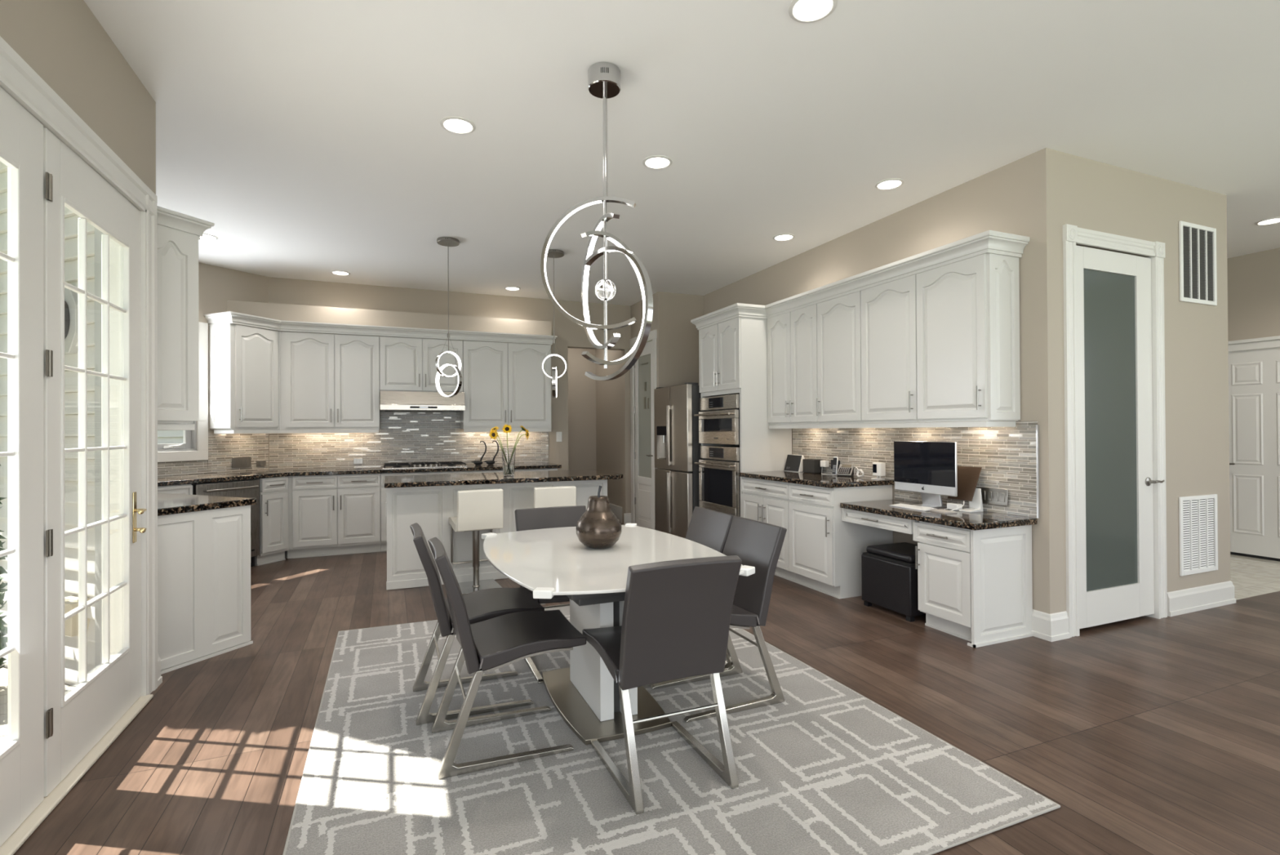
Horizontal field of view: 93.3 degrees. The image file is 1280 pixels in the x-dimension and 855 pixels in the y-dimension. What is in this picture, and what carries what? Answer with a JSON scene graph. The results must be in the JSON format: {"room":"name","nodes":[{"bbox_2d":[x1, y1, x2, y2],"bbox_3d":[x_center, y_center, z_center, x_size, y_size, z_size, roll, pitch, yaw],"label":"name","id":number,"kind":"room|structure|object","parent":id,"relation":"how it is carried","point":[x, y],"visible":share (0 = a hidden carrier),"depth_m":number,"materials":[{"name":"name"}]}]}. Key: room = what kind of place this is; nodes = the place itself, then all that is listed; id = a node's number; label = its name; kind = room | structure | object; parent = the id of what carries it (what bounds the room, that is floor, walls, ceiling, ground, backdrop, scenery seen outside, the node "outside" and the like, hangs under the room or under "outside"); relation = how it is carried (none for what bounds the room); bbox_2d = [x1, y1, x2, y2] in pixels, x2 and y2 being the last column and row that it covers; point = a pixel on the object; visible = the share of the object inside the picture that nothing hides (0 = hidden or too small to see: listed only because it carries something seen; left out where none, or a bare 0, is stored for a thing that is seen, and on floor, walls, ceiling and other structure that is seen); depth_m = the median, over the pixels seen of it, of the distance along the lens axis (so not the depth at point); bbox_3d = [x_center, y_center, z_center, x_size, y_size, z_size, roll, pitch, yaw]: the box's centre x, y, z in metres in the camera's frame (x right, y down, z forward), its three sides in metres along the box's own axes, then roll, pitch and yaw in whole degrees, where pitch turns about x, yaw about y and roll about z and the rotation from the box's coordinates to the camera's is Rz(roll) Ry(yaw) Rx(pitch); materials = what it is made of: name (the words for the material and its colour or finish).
{"room":"eat-in kitchen","nodes":[
{"label":"eat-in kitchen","id":0,"kind":"room"},
{"bbox_2d":[0,0,155,194],"bbox_3d":[-0.895,-0.217,-1.013,0.150,3.095,9.115,0,0,-23],"label":"wall","id":1,"kind":"structure","parent":0,"point":[63,42],"depth_m":2.50,"materials":[{"name":"beige paint"}]},
{"bbox_2d":[0,86,44,845],"bbox_3d":[-1.976,0.119,1.746,0.038,2.418,0.905,0,0,-23],"label":"door","id":2,"kind":"structure","parent":1,"relation":"in","point":[21,135],"depth_m":2.05,"materials":[{"name":"white paint"}]},
{"bbox_2d":[0,693,153,854],"bbox_3d":[-2.187,1.344,2.159,0.195,0.018,1.845,0,0,-23],"label":"trim","id":3,"kind":"structure","parent":1,"relation":"attached to","point":[50,802],"depth_m":2.26,"materials":[{"name":"beige wood"}]},
{"bbox_2d":[0,35,157,696],"bbox_3d":[-2.201,0.065,2.154,0.173,2.575,2.140,0,0,-23],"label":"trim","id":4,"kind":"structure","parent":1,"relation":"attached to","point":[18,78],"depth_m":2.99,"materials":[{"name":"white paint"}]},
{"bbox_2d":[43,127,146,796],"bbox_3d":[-2.304,0.125,2.602,0.091,2.418,0.923,0,0,-23],"label":"door","id":5,"kind":"structure","parent":1,"relation":"in","point":[75,722],"depth_m":2.47,"materials":[{"name":"white paint"}]},
{"bbox_2d":[155,139,264,275],"bbox_3d":[-4.481,-1.713,4.591,2.170,0.210,4.400,0,0,-23],"label":"ceiling","id":6,"kind":"structure","parent":0,"point":[175,192],"depth_m":4.79,"materials":[{"name":"white paint"}]},
{"bbox_2d":[157,262,268,476],"bbox_3d":[-4.792,-0.188,5.648,0.150,3.145,2.807,0,0,22],"label":"wall","id":7,"kind":"structure","parent":0,"point":[217,285],"depth_m":6.38,"materials":[{"name":"beige paint"}]},
{"bbox_2d":[157,321,208,462],"bbox_3d":[-4.796,-0.371,5.614,0.172,1.410,1.405,0,0,22],"label":"window","id":8,"kind":"structure","parent":7,"relation":"in","point":[194,446],"depth_m":6.16,"materials":[{"name":"white paint"}]},
{"bbox_2d":[157,429,268,475],"bbox_3d":[-4.731,0.246,5.583,0.008,0.445,2.735,0,0,22],"label":"tiled wall","id":9,"kind":"structure","parent":7,"relation":"attached to","point":[222,447],"depth_m":6.39,"materials":[{"name":"tile"}]},
{"bbox_2d":[209,322,278,430],"bbox_3d":[-4.151,-0.517,6.476,0.379,1.084,0.652,0,0,22],"label":"upper cabinet","id":10,"kind":"object","parent":7,"relation":"attached to","point":[244,359],"visible":0.98,"depth_m":6.24,"materials":[{"name":"white paint"}]},
{"bbox_2d":[213,429,378,433],"bbox_3d":[-3.712,0.043,6.621,1.552,0.036,0.274,0,0,-38],"label":"rail","id":11,"kind":"object","parent":10,"relation":"attached to","point":[246,431],"visible":1,"depth_m":6.65,"materials":[{"name":"white paint"}]},
{"bbox_2d":[268,276,631,524],"bbox_3d":[-2.161,-0.167,7.784,4.600,3.095,0.130,0,0,-23],"label":"wall","id":12,"kind":"structure","parent":0,"point":[569,334],"depth_m":7.97,"materials":[{"name":"beige paint"}]},
{"bbox_2d":[277,330,380,429],"bbox_3d":[-3.544,-0.515,6.928,1.030,1.077,0.381,0,0,-23],"label":"upper cabinet","id":13,"kind":"object","parent":12,"relation":"attached to","point":[326,381],"visible":0.99,"depth_m":6.79,"materials":[{"name":"white paint"}]},
{"bbox_2d":[226,300,551,335],"bbox_3d":[-2.841,-1.263,7.259,3.543,0.192,0.329,0,0,-23],"label":"wall ledge","id":14,"kind":"object","parent":12,"relation":"attached to","point":[285,312],"visible":0.65,"depth_m":7.04,"materials":[{"name":"beige paint"}]},
{"bbox_2d":[269,411,548,469],"bbox_3d":[-2.717,0.024,7.475,3.220,0.885,0.008,0,0,-23],"label":"tiled wall","id":15,"kind":"structure","parent":12,"relation":"attached to","point":[402,437],"depth_m":7.40,"materials":[{"name":"tile"}]},
{"bbox_2d":[379,336,462,392],"bbox_3d":[-2.638,-0.738,7.307,0.931,0.637,0.381,0,0,-23],"label":"upper cabinet","id":16,"kind":"object","parent":12,"relation":"attached to","point":[406,364],"visible":0.97,"depth_m":7.14,"materials":[{"name":"white paint"}]},
{"bbox_2d":[380,391,465,412],"bbox_3d":[-2.596,-0.304,7.215,0.926,0.223,0.557,0,0,-23],"label":"range hood","id":17,"kind":"object","parent":16,"relation":"attached to","point":[390,401],"visible":1,"depth_m":7.00,"materials":[{"name":"silver metal"}]},
{"bbox_2d":[460,340,551,431],"bbox_3d":[-1.700,-0.502,7.696,1.095,1.115,0.381,0,0,-23],"label":"upper cabinet","id":18,"kind":"object","parent":12,"relation":"attached to","point":[504,383],"depth_m":7.54,"materials":[{"name":"white paint"}]},
{"bbox_2d":[203,311,556,345],"bbox_3d":[-2.773,-1.112,7.020,3.779,0.107,0.409,0,0,-29],"label":"crown molding","id":19,"kind":"structure","parent":18,"relation":"attached to","point":[230,317],"depth_m":6.92,"materials":[{"name":"white paint"}]},
{"bbox_2d":[567,347,622,506],"bbox_3d":[-1.059,-0.167,9.039,1.800,3.095,1.340,0,0,-23],"label":"wall","id":20,"kind":"structure","parent":0,"point":[594,406],"depth_m":9.62,"materials":[{"name":"beige paint"}]},
{"bbox_2d":[13,522,1279,854],"bbox_3d":[1.423,1.362,2.966,11.500,0.050,14.600,0,0,-23],"label":"floor","id":21,"kind":"structure","parent":0,"point":[1148,735],"depth_m":2.81,"materials":[{"name":"brown wood"}]},
{"bbox_2d":[157,505,253,674],"bbox_3d":[-3.494,0.932,3.939,2.030,0.873,0.641,0,0,22],"label":"base cabinet","id":22,"kind":"object","parent":21,"relation":"on","point":[204,557],"visible":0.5,"depth_m":3.55,"materials":[{"name":"white paint"}]},
{"bbox_2d":[157,462,561,515],"bbox_3d":[-3.003,0.483,6.109,2.777,0.040,4.985,0,0,22],"label":"countertop","id":23,"kind":"structure","parent":22,"relation":"on","point":[167,503],"depth_m":5.87,"materials":[{"name":"stone"}]},
{"bbox_2d":[382,461,466,468],"bbox_3d":[-2.555,0.444,7.176,0.920,0.042,0.500,0,0,-23],"label":"gas cooktop","id":24,"kind":"object","parent":23,"relation":"in","point":[445,464],"visible":1,"depth_m":7.06,"materials":[{"name":"silver metal"}]},
{"bbox_2d":[382,464,466,468],"bbox_3d":[-2.555,0.460,7.176,0.920,0.010,0.500,0,0,-23],"label":"tray","id":25,"kind":"object","parent":24,"relation":"on","point":[385,466],"depth_m":7.00,"materials":[{"name":"silver metal"}]},
{"bbox_2d":[191,478,259,566],"bbox_3d":[-4.144,0.948,5.828,0.681,0.868,0.605,0,0,22],"label":"dishwasher","id":26,"kind":"object","parent":21,"relation":"on","point":[250,488],"visible":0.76,"depth_m":5.86,"materials":[{"name":"grey metal"}]},
{"bbox_2d":[254,475,288,565],"bbox_3d":[-4.003,0.947,6.282,0.716,0.873,0.300,0,0,22],"label":"base cabinet","id":27,"kind":"object","parent":21,"relation":"on","point":[273,491],"visible":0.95,"depth_m":6.14,"materials":[{"name":"white paint"}]},
{"bbox_2d":[284,473,381,558],"bbox_3d":[-3.601,0.946,6.701,1.340,0.873,0.726,0,0,-23],"label":"base cabinet","id":28,"kind":"object","parent":21,"relation":"on","point":[335,514],"visible":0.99,"depth_m":6.49,"materials":[{"name":"white paint"}]},
{"bbox_2d":[380,471,468,551],"bbox_3d":[-2.547,0.943,7.141,0.940,0.873,0.726,0,0,-23],"label":"base cabinet","id":29,"kind":"object","parent":21,"relation":"on","point":[383,491],"visible":0.14,"depth_m":6.68,"materials":[{"name":"white paint"}]},
{"bbox_2d":[448,488,502,594],"bbox_3d":[-1.399,0.940,5.161,0.385,0.847,0.430,0,0,-27],"label":"bar stool","id":30,"kind":"object","parent":21,"relation":"on","point":[477,510],"visible":0.98,"depth_m":5.02,"materials":[{"name":"white leather"}]},
{"bbox_2d":[385,479,607,590],"bbox_3d":[-1.353,0.929,5.774,1.981,0.873,0.686,0,0,-23],"label":"kitchen island","id":31,"kind":"object","parent":21,"relation":"on","point":[431,507],"visible":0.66,"depth_m":5.26,"materials":[{"name":"white paint"}]},
{"bbox_2d":[384,469,622,488],"bbox_3d":[-1.274,0.471,5.720,2.105,0.040,0.895,0,0,-23],"label":"island countertop","id":32,"kind":"structure","parent":31,"relation":"on","point":[470,478],"depth_m":5.47,"materials":[{"name":"stone"}]},
{"bbox_2d":[501,447,515,475],"bbox_3d":[-1.217,0.319,5.601,0.132,0.262,0.132,0,0,-23],"label":"flower vase","id":33,"kind":"object","parent":32,"relation":"on","point":[508,454],"visible":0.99,"depth_m":5.55,"materials":[{"name":"clear glass"}]},
{"bbox_2d":[533,485,576,507],"bbox_3d":[-0.804,0.937,5.408,0.385,0.847,0.430,0,0,-23],"label":"bar stool","id":34,"kind":"object","parent":21,"relation":"on","point":[562,495],"visible":0.25,"depth_m":5.22,"materials":[{"name":"white leather"}]},
{"bbox_2d":[282,605,1060,854],"bbox_3d":[-0.264,1.341,3.063,2.479,0.012,3.082,0,0,-23],"label":"area rug","id":35,"kind":"object","parent":21,"relation":"on","point":[827,768],"visible":0.66,"depth_m":2.30,"materials":[{"name":"grey carpet"}]},
{"bbox_2d":[409,522,544,724],"bbox_3d":[-0.820,0.912,3.019,0.598,0.854,0.443,0,0,-23],"label":"dining chair","id":36,"kind":"object","parent":35,"relation":"on","point":[481,605],"visible":0.87,"depth_m":2.87,"materials":[{"name":"grey leather"}]},
{"bbox_2d":[427,537,586,778],"bbox_3d":[-0.579,0.909,2.596,0.598,0.854,0.443,0,0,-23],"label":"dining chair","id":37,"kind":"object","parent":35,"relation":"on","point":[488,645],"visible":1,"depth_m":2.46,"materials":[{"name":"grey leather"}]},
{"bbox_2d":[514,505,586,682],"bbox_3d":[-0.439,0.912,3.468,0.443,0.854,0.598,0,0,-23],"label":"dining chair","id":38,"kind":"object","parent":35,"relation":"on","point":[531,518],"visible":0.11,"depth_m":3.65,"materials":[{"name":"grey leather"}]},
{"bbox_2d":[481,523,755,744],"bbox_3d":[-0.196,0.956,2.896,1.034,0.757,1.460,0,0,-23],"label":"dining table","id":39,"kind":"object","parent":35,"relation":"on","point":[548,562],"visible":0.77,"depth_m":2.76,"materials":[{"name":"white glass"}]},
{"bbox_2d":[576,485,622,548],"bbox_3d":[-0.203,0.435,2.973,0.224,0.300,0.224,0,0,-23],"label":"sculpture","id":40,"kind":"object","parent":39,"relation":"on","point":[598,526],"visible":1,"depth_m":2.90,"materials":[{"name":"brown metal"}]},
{"bbox_2d":[582,555,742,813],"bbox_3d":[0.062,0.904,2.424,0.443,0.854,0.598,0,0,-23],"label":"dining chair","id":41,"kind":"object","parent":35,"relation":"on","point":[676,619],"visible":0.98,"depth_m":2.22,"materials":[{"name":"grey leather"}]},
{"bbox_2d":[685,506,733,668],"bbox_3d":[0.182,0.909,3.427,0.598,0.854,0.443,0,0,-23],"label":"dining chair","id":42,"kind":"object","parent":35,"relation":"on","point":[708,527],"visible":0.15,"depth_m":3.46,"materials":[{"name":"grey leather"}]},
{"bbox_2d":[650,515,786,722],"bbox_3d":[0.355,0.906,3.012,0.598,0.854,0.443,0,0,-23],"label":"dining chair","id":43,"kind":"object","parent":35,"relation":"on","point":[758,544],"visible":0.49,"depth_m":2.94,"materials":[{"name":"grey leather"}]},
{"bbox_2d":[653,382,701,537],"bbox_3d":[0.671,0.431,7.267,0.755,1.862,0.905,0,0,-23],"label":"refrigerator","id":44,"kind":"object","parent":21,"relation":"on","point":[676,426],"visible":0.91,"depth_m":6.96,"materials":[{"name":"grey metal"}]},
{"bbox_2d":[698,316,791,516],"bbox_3d":[1.093,0.120,6.458,0.656,2.470,0.840,0,0,-23],"label":"tall cabinet","id":45,"kind":"object","parent":21,"relation":"on","point":[733,353],"visible":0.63,"depth_m":6.07,"materials":[{"name":"white paint"}]},
{"bbox_2d":[693,394,739,444],"bbox_3d":[0.985,-0.075,6.415,0.547,0.508,0.760,0,0,-23],"label":"microwave oven","id":46,"kind":"object","parent":45,"relation":"in","point":[718,415],"visible":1,"depth_m":6.26,"materials":[{"name":"grey metal"}]},
{"bbox_2d":[694,445,740,516],"bbox_3d":[0.989,0.577,6.412,0.547,0.758,0.760,0,0,-23],"label":"wall oven","id":47,"kind":"object","parent":45,"relation":"in","point":[719,482],"visible":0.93,"depth_m":6.27,"materials":[{"name":"grey metal"}]},
{"bbox_2d":[690,230,1030,329],"bbox_3d":[1.542,-1.157,5.339,0.691,0.117,3.405,0,0,-23],"label":"crown molding","id":48,"kind":"structure","parent":45,"relation":"attached to","point":[992,242],"depth_m":4.57,"materials":[{"name":"white paint"}]},
{"bbox_2d":[741,476,795,582],"bbox_3d":[1.410,0.913,5.704,0.656,0.873,0.765,0,0,-23],"label":"base cabinet","id":49,"kind":"object","parent":21,"relation":"on","point":[764,500],"visible":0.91,"depth_m":5.49,"materials":[{"name":"white paint"}]},
{"bbox_2d":[788,482,893,598],"bbox_3d":[1.665,0.909,5.092,0.656,0.873,0.558,0,0,-23],"label":"base cabinet","id":50,"kind":"object","parent":21,"relation":"on","point":[826,550],"visible":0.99,"depth_m":4.85,"materials":[{"name":"white paint"}]},
{"bbox_2d":[738,470,893,488],"bbox_3d":[1.522,0.454,5.438,0.646,0.040,1.345,0,0,-23],"label":"countertop","id":51,"kind":"structure","parent":50,"relation":"on","point":[831,481],"depth_m":5.13,"materials":[{"name":"stone"}]},
{"bbox_2d":[861,542,925,622],"bbox_3d":[1.972,1.116,4.454,0.450,0.450,0.470,0,0,-23],"label":"storage ottoman","id":52,"kind":"object","parent":21,"relation":"on","point":[889,574],"visible":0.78,"depth_m":4.34,"materials":[{"name":"black leather"}]},
{"bbox_2d":[866,542,917,563],"bbox_3d":[1.971,0.918,4.455,0.400,0.054,0.430,0,0,-23],"label":"cushion","id":53,"kind":"object","parent":52,"relation":"on","point":[901,552],"depth_m":4.41,"materials":[{"name":"black leather"}]},
{"bbox_2d":[841,507,1033,647],"bbox_3d":[2.041,0.981,4.309,0.568,0.716,1.170,0,0,-23],"label":"base cabinet","id":54,"kind":"object","parent":21,"relation":"on","point":[975,586],"visible":0.9,"depth_m":3.83,"materials":[{"name":"white paint"}]},
{"bbox_2d":[840,498,1037,529],"bbox_3d":[2.047,0.603,4.287,0.563,0.040,1.177,0,0,-23],"label":"countertop","id":55,"kind":"structure","parent":54,"relation":"on","point":[984,519],"depth_m":3.99,"materials":[{"name":"stone"}]},
{"bbox_2d":[893,440,957,507],"bbox_3d":[2.144,0.342,4.471,0.195,0.482,0.552,0,0,-23],"label":"desktop computer","id":56,"kind":"object","parent":55,"relation":"on","point":[928,468],"visible":0.91,"depth_m":4.42,"materials":[{"name":"silver metal"}]},
{"bbox_2d":[946,466,982,512],"bbox_3d":[2.272,0.429,4.242,0.135,0.304,0.210,0,0,-23],"label":"tablet stand","id":57,"kind":"object","parent":55,"relation":"on","point":[967,476],"visible":0.9,"depth_m":4.22,"materials":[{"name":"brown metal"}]},
{"bbox_2d":[631,291,667,472],"bbox_3d":[0.281,-0.179,8.216,0.480,3.095,0.950,0,0,-23],"label":"wall","id":58,"kind":"structure","parent":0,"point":[659,322],"depth_m":7.73,"materials":[{"name":"beige paint"}]},
{"bbox_2d":[83,0,1279,306],"bbox_3d":[2.370,-1.812,3.357,9.530,0.100,14.650,0,0,-23],"label":"ceiling","id":59,"kind":"structure","parent":0,"point":[313,131],"depth_m":3.39,"materials":[{"name":"white paint"}]},
{"bbox_2d":[435,236,462,397],"bbox_3d":[-1.767,-1.003,5.575,0.280,1.450,0.202,0,0,-3],"label":"pendant light","id":60,"kind":"object","parent":59,"relation":"hanging from","point":[447,242],"visible":1,"depth_m":5.56,"materials":[{"name":"silver metal"}]},
{"bbox_2d":[440,116,475,133],"bbox_3d":[-1.049,-1.738,3.485,0.196,0.009,0.196,0,0,-23],"label":"recessed light","id":61,"kind":"object","parent":59,"relation":"in","point":[457,125],"visible":1,"depth_m":3.48,"materials":[{"name":"white paint"}]},
{"bbox_2d":[542,248,566,397],"bbox_3d":[-0.847,-1.011,5.966,0.213,1.440,0.271,0,0,31],"label":"pendant light","id":62,"kind":"object","parent":59,"relation":"hanging from","point":[552,253],"visible":0.96,"depth_m":5.94,"materials":[{"name":"silver metal"}]},
{"bbox_2d":[540,62,653,380],"bbox_3d":[-0.146,-0.990,3.048,0.618,1.519,0.465,0,0,23],"label":"chandelier","id":63,"kind":"object","parent":59,"relation":"hanging from","point":[603,77],"visible":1,"depth_m":2.96,"materials":[{"name":"silver metal"}]},
{"bbox_2d":[642,155,672,168],"bbox_3d":[0.115,-1.742,3.979,0.196,0.009,0.196,0,0,-23],"label":"recessed light","id":64,"kind":"object","parent":59,"relation":"in","point":[655,162],"visible":1,"depth_m":3.97,"materials":[{"name":"white paint"}]},
{"bbox_2d":[788,0,837,22],"bbox_3d":[0.720,-1.752,2.523,0.196,0.009,0.196,0,0,-23],"label":"recessed light","id":65,"kind":"object","parent":59,"relation":"in","point":[800,11],"visible":1,"depth_m":2.54,"materials":[{"name":"white paint"}]},
{"bbox_2d":[666,292,703,386],"bbox_3d":[0.630,-0.182,7.912,0.650,3.095,0.120,0,0,-23],"label":"wall","id":66,"kind":"structure","parent":0,"point":[682,335],"depth_m":7.82,"materials":[{"name":"beige paint"}]},
{"bbox_2d":[629,329,657,529],"bbox_3d":[0.042,0.059,8.137,0.024,2.620,0.890,0,0,-23],"label":"door frame","id":67,"kind":"structure","parent":66,"relation":"attached to","point":[652,336],"depth_m":8.44,"materials":[{"name":"white paint"}]},
{"bbox_2d":[634,340,653,528],"bbox_3d":[0.046,0.115,8.140,0.104,2.490,0.694,0,0,-23],"label":"door","id":68,"kind":"structure","parent":66,"relation":"in","point":[643,388],"depth_m":8.17,"materials":[{"name":"white paint"}]},
{"bbox_2d":[703,147,1065,613],"bbox_3d":[1.773,-0.199,5.897,0.150,3.095,4.480,0,0,-23],"label":"wall","id":69,"kind":"structure","parent":0,"point":[1023,197],"depth_m":3.94,"materials":[{"name":"beige paint"}]},
{"bbox_2d":[767,303,820,424],"bbox_3d":[1.550,-0.574,5.777,0.341,1.092,0.762,0,0,-23],"label":"upper cabinet","id":70,"kind":"object","parent":69,"relation":"attached to","point":[792,336],"visible":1,"depth_m":5.68,"materials":[{"name":"white paint"}]},
{"bbox_2d":[768,421,1015,428],"bbox_3d":[1.878,-0.014,5.014,0.275,0.036,2.388,0,0,-23],"label":"rail","id":71,"kind":"object","parent":70,"relation":"attached to","point":[961,424],"visible":1,"depth_m":4.46,"materials":[{"name":"white paint"}]},
{"bbox_2d":[816,290,866,423],"bbox_3d":[1.801,-0.579,5.176,0.341,1.092,0.538,0,0,-23],"label":"upper cabinet","id":72,"kind":"object","parent":69,"relation":"attached to","point":[838,400],"visible":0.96,"depth_m":5.10,"materials":[{"name":"white paint"}]},
{"bbox_2d":[860,274,919,422],"bbox_3d":[2.011,-0.582,4.670,0.341,1.092,0.553,0,0,-23],"label":"upper cabinet","id":73,"kind":"object","parent":69,"relation":"attached to","point":[888,309],"visible":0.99,"depth_m":4.59,"materials":[{"name":"white paint"}]},
{"bbox_2d":[792,421,1037,517],"bbox_3d":[2.053,0.277,5.024,0.008,0.617,2.525,0,0,-23],"label":"tiled wall","id":74,"kind":"structure","parent":69,"relation":"attached to","point":[1006,455],"depth_m":4.36,"materials":[{"name":"tile"}]},
{"bbox_2d":[978,486,1008,506],"bbox_3d":[2.411,0.468,4.121,0.009,0.112,0.211,0,0,-23],"label":"switch plate","id":75,"kind":"object","parent":74,"relation":"attached to","point":[999,496],"visible":0.88,"depth_m":4.11,"materials":[{"name":"silver metal"}]},
{"bbox_2d":[915,253,1020,422],"bbox_3d":[2.226,-0.586,4.154,0.341,1.092,0.561,0,0,-23],"label":"upper cabinet","id":76,"kind":"object","parent":69,"relation":"attached to","point":[968,367],"visible":0.94,"depth_m":3.96,"materials":[{"name":"white paint"}]},
{"bbox_2d":[1061,151,1230,610],"bbox_3d":[3.567,-0.216,4.283,1.920,3.095,0.120,0,0,-23],"label":"wall","id":77,"kind":"structure","parent":0,"point":[1097,196],"depth_m":4.36,"materials":[{"name":"beige paint"}]},
{"bbox_2d":[1031,608,1070,641],"bbox_3d":[2.617,1.252,3.860,0.177,0.165,0.134,0,0,-23],"label":"baseboard","id":78,"kind":"structure","parent":77,"relation":"attached to","point":[1051,627],"depth_m":3.81,"materials":[{"name":"white paint"}]},
{"bbox_2d":[1062,223,1167,637],"bbox_3d":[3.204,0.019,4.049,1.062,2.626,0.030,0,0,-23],"label":"trim","id":79,"kind":"structure","parent":77,"relation":"attached to","point":[1071,233],"depth_m":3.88,"materials":[{"name":"white paint"}]},
{"bbox_2d":[1075,245,1164,628],"bbox_3d":[3.203,0.059,4.063,0.915,2.485,0.096,0,0,-23],"label":"door","id":80,"kind":"structure","parent":77,"relation":"in","point":[1116,481],"depth_m":4.08,"materials":[{"name":"white paint"}]},
{"bbox_2d":[1178,220,1217,306],"bbox_3d":[4.097,-1.198,4.437,0.460,0.577,0.014,0,0,-23],"label":"air vent","id":81,"kind":"object","parent":77,"relation":"in","point":[1197,242],"visible":1,"depth_m":4.43,"materials":[{"name":"white plastic"}]},
{"bbox_2d":[1178,493,1217,575],"bbox_3d":[4.082,0.779,4.417,0.472,0.564,0.014,0,0,-23],"label":"air vent","id":82,"kind":"object","parent":77,"relation":"in","point":[1197,514],"visible":1,"depth_m":4.41,"materials":[{"name":"white plastic"}]},
{"bbox_2d":[1226,247,1279,341],"bbox_3d":[4.848,-0.212,6.745,2.340,3.095,3.880,0,0,-23],"label":"wall","id":83,"kind":"structure","parent":0,"point":[1253,278],"depth_m":6.13,"materials":[{"name":"beige paint"}]},
{"bbox_2d":[1227,335,1279,351],"bbox_3d":[6.267,0.212,6.022,0.040,2.225,1.080,0,0,-23],"label":"trim","id":84,"kind":"structure","parent":83,"relation":"attached to","point":[1270,341],"depth_m":6.12,"materials":[{"name":"white paint"}]},
{"bbox_2d":[1228,346,1279,560],"bbox_3d":[6.272,0.259,6.024,0.099,2.125,0.810,0,0,-23],"label":"door","id":85,"kind":"structure","parent":83,"relation":"in","point":[1254,375],"depth_m":6.13,"materials":[{"name":"white paint"}]},
{"bbox_2d":[1230,554,1279,599],"bbox_3d":[4.835,1.360,6.739,2.300,0.052,3.660,0,0,-23],"label":"floor tile","id":86,"kind":"structure","parent":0,"point":[1251,576],"depth_m":5.39,"materials":[{"name":"tile"}]},
{"bbox_3d":[-4.003,-0.202,3.701,2.262,3.145,2.112,0,0,-23],"label":"wall","id":87,"kind":"structure","parent":0,"visible":0},
{"bbox_2d":[156,226,199,430],"bbox_3d":[-3.220,-0.545,3.666,1.268,1.128,0.326,0,0,22],"label":"upper cabinet","id":88,"kind":"object","parent":87,"relation":"attached to","point":[178,348],"depth_m":3.44,"materials":[{"name":"white paint"}]},
{"bbox_2d":[156,205,214,239],"bbox_3d":[-3.188,-1.154,3.670,1.287,0.107,0.354,0,0,22],"label":"crown molding","id":89,"kind":"structure","parent":88,"relation":"attached to","point":[168,219],"depth_m":3.44,"materials":[{"name":"white paint"}]},
{"bbox_3d":[2.859,-0.204,5.981,1.920,3.095,3.560,0,0,-23],"label":"wall","id":90,"kind":"structure","parent":0,"visible":0},
{"bbox_2d":[1167,580,1235,616],"bbox_3d":[3.987,1.248,4.739,0.847,0.165,0.702,0,0,-23],"label":"baseboard","id":91,"kind":"structure","parent":90,"relation":"attached to","point":[1180,602],"depth_m":4.41,"materials":[{"name":"white paint"}]},
{"label":"outside","id":92,"kind":"structure","parent":0,"visible":0},
{"bbox_3d":[-4.605,1.896,-1.932,70.000,0.100,80.000,0,0,-23],"label":"ground","id":93,"kind":"structure","parent":92,"visible":0},
{"bbox_2d":[157,430,183,444],"bbox_3d":[-7.451,-0.863,7.888,0.026,5.546,9.475,0,0,22],"label":"wall","id":94,"kind":"structure","parent":93,"relation":"on","point":[163,436],"depth_m":8.99,"materials":[{"name":"white"}]},
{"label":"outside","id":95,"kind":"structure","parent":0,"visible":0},
{"bbox_2d":[0,665,75,748],"bbox_3d":[-3.929,1.387,-0.048,4.700,0.050,8.952,0,0,-23],"label":"deck","id":96,"kind":"object","parent":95,"point":[3,671],"depth_m":3.02,"materials":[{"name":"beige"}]},
{"bbox_2d":[0,464,7,668],"bbox_3d":[-3.497,0.056,3.062,0.457,2.637,0.465,0,0,-23],"label":"evergreen shrub","id":97,"kind":"object","parent":96,"relation":"on","point":[3,629],"visible":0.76,"depth_m":3.18,"materials":[{"name":"green plant"}]},
{"bbox_2d":[0,161,94,686],"bbox_3d":[-4.077,-0.181,3.655,2.867,3.304,0.028,0,0,22],"label":"wall","id":98,"kind":"structure","parent":96,"relation":"on","point":[71,245],"depth_m":3.21,"materials":[{"name":"grey plastic"}]},
{"bbox_2d":[64,287,78,354],"bbox_3d":[-3.072,-0.568,3.128,0.212,0.351,0.235,0,0,22],"label":"wall lantern","id":99,"kind":"object","parent":98,"relation":"attached to","point":[71,302],"visible":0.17,"depth_m":3.17,"materials":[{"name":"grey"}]},
{"bbox_2d":[64,595,89,636],"bbox_3d":[-2.959,0.987,3.158,0.150,0.190,0.085,0,0,22],"label":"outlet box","id":100,"kind":"object","parent":98,"relation":"attached to","point":[71,624],"visible":0.56,"depth_m":3.11,"materials":[{"name":"beige plastic"}]},
{"bbox_2d":[94,227,103,671],"bbox_3d":[-2.762,-0.137,3.111,0.092,3.195,0.028,0,0,22],"label":"trim","id":101,"kind":"structure","parent":98,"relation":"attached to","point":[98,495],"depth_m":3.10,"materials":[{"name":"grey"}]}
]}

